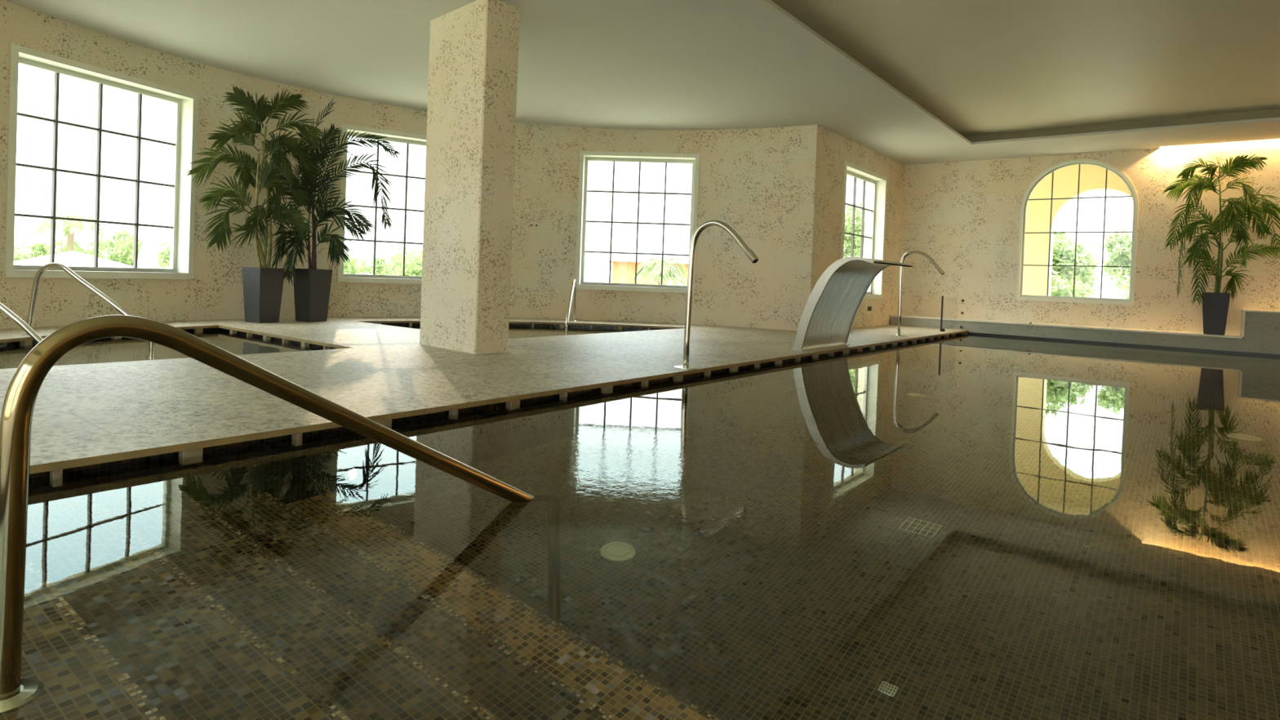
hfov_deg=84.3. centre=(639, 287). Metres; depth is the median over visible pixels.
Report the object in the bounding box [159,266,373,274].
wall
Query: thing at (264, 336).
block
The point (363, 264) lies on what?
shrub
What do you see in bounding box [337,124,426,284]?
window
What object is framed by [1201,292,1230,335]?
planter
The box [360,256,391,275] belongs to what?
shrub
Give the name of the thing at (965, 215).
wall
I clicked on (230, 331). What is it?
block
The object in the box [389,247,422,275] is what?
shrub
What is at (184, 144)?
window
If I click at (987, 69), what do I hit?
ceiling
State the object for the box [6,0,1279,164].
ceiling
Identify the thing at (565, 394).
block
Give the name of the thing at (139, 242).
shrub
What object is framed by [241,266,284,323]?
planter
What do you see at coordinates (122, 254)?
shrub
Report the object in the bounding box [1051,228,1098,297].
tree
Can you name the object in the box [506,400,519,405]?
block
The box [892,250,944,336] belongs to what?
shower
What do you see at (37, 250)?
shrub
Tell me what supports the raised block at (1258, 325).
on the ledge
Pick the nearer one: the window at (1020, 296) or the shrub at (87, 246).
the window at (1020, 296)
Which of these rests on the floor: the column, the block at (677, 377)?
the column
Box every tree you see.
[28,212,109,252]
[631,257,687,285]
[843,200,865,257]
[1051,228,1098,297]
[1101,227,1132,292]
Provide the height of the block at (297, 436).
0.160 m
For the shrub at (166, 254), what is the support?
on the ground
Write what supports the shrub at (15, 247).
on the ground
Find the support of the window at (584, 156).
in the wall at (758, 182)
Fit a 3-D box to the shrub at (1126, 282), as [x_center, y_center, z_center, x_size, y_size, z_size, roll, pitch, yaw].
[12.968,0.437,17.662,1.689,1.759,1.630,3,1,38]
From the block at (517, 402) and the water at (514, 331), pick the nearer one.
the block at (517, 402)
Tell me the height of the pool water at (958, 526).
0.001 m
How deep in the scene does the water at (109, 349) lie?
6.42 m
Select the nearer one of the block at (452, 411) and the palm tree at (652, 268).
the block at (452, 411)
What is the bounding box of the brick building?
[604,241,688,285]
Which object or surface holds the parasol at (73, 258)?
on the ground
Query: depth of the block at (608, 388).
5.07 m
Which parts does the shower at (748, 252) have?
plate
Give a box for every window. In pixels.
[4,43,198,279]
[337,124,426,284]
[575,151,699,293]
[840,160,887,298]
[1016,159,1138,305]
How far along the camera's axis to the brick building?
25.81 m
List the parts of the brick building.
door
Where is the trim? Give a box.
[967,332,1279,356]
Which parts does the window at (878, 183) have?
sash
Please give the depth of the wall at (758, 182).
11.07 m
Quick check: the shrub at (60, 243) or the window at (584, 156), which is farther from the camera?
the shrub at (60, 243)
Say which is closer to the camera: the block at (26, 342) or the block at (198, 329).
the block at (26, 342)
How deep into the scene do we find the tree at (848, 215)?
22.49 m
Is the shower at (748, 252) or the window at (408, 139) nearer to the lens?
the shower at (748, 252)
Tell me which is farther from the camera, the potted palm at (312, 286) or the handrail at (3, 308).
the potted palm at (312, 286)
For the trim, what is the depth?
11.51 m
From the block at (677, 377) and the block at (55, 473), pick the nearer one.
the block at (55, 473)
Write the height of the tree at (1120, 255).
3.154 m
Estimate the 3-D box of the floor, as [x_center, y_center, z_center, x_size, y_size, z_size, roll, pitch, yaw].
[-2.159,0.573,7.994,6.734,0.030,19.170,3,1,38]
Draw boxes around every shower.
[674,219,758,369]
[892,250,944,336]
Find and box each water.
[0,329,330,368]
[0,333,1279,719]
[388,324,650,338]
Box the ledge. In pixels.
[889,316,1279,354]
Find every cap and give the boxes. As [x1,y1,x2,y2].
[890,314,1242,338]
[1240,309,1279,337]
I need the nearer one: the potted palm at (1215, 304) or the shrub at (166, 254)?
the potted palm at (1215, 304)
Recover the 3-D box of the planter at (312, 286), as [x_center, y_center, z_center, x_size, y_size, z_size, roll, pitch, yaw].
[-4.378,0.106,9.445,0.349,0.695,0.349,3,1,28]
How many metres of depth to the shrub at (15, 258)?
14.27 m
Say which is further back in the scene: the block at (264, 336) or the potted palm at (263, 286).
the potted palm at (263, 286)
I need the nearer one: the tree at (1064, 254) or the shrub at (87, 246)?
the tree at (1064, 254)
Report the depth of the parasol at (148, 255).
12.16 m
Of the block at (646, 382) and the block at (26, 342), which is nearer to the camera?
the block at (646, 382)
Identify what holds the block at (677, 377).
attached to the deck substructure
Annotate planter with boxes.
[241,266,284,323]
[293,268,332,321]
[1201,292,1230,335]
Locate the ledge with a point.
(1261, 346)
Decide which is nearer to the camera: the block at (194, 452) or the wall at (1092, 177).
the block at (194, 452)
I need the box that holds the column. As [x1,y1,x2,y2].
[419,0,519,354]
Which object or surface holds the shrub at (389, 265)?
on the ground
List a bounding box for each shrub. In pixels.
[13,240,55,259]
[13,244,22,260]
[13,245,23,261]
[46,238,83,255]
[77,244,106,257]
[83,230,168,266]
[137,242,169,267]
[157,240,170,267]
[343,253,369,274]
[345,257,368,273]
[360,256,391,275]
[379,254,413,275]
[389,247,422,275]
[1050,270,1094,297]
[1120,275,1129,298]
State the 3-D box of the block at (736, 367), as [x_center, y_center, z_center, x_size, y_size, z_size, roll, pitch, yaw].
[0.861,0.802,6.513,0.052,0.160,0.075,3,1,38]
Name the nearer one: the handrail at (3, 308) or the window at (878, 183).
the handrail at (3, 308)
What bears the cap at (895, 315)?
on the ledge
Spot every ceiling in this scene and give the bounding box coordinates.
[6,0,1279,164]
[771,0,1279,142]
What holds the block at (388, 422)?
attached to the deck substructure
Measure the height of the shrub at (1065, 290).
1.708 m
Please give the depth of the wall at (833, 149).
12.21 m
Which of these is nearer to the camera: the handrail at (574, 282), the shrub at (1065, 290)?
the handrail at (574, 282)
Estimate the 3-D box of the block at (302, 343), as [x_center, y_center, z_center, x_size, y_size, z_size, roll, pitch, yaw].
[-3.400,0.632,7.184,0.077,0.160,0.052,3,1,38]
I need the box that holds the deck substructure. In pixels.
[0,322,961,477]
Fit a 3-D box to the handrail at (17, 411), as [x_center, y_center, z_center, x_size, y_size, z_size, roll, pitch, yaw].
[-0.813,1.015,2.080,0.124,1.893,1.727,3,1,38]
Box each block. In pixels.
[19,340,32,344]
[49,469,62,478]
[178,448,203,457]
[194,328,203,332]
[229,329,236,333]
[262,335,271,338]
[291,432,302,439]
[301,342,309,346]
[376,419,391,426]
[448,408,457,414]
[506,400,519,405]
[559,392,567,397]
[600,385,613,391]
[641,380,648,384]
[672,374,683,379]
[728,366,737,370]
[774,360,782,363]
[1242,311,1279,341]
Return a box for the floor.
[0,316,968,474]
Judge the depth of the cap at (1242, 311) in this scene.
10.66 m
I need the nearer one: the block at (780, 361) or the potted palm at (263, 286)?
the block at (780, 361)
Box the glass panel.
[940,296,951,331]
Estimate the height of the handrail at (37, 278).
1.372 m
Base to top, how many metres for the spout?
1.059 m
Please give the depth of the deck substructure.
4.39 m
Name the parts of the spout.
plate, plate, plate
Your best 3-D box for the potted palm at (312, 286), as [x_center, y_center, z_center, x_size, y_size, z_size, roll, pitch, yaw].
[-4.129,-1.017,9.559,1.621,2.954,0.990,2,1,-33]
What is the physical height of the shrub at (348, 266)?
2.117 m
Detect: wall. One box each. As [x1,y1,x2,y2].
[0,0,817,330]
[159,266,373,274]
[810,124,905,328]
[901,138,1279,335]
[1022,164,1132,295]
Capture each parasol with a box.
[13,250,133,267]
[137,231,159,268]
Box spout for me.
[789,256,912,351]
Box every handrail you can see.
[0,302,43,343]
[0,315,533,661]
[21,262,154,349]
[564,279,577,331]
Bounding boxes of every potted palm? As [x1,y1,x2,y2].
[186,85,328,323]
[267,98,400,321]
[1163,153,1279,335]
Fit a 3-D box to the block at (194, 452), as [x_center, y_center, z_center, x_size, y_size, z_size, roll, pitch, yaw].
[-1.892,0.748,2.979,0.052,0.160,0.075,3,1,38]
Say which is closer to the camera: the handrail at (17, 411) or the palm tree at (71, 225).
the handrail at (17, 411)
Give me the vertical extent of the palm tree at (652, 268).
1.575 m

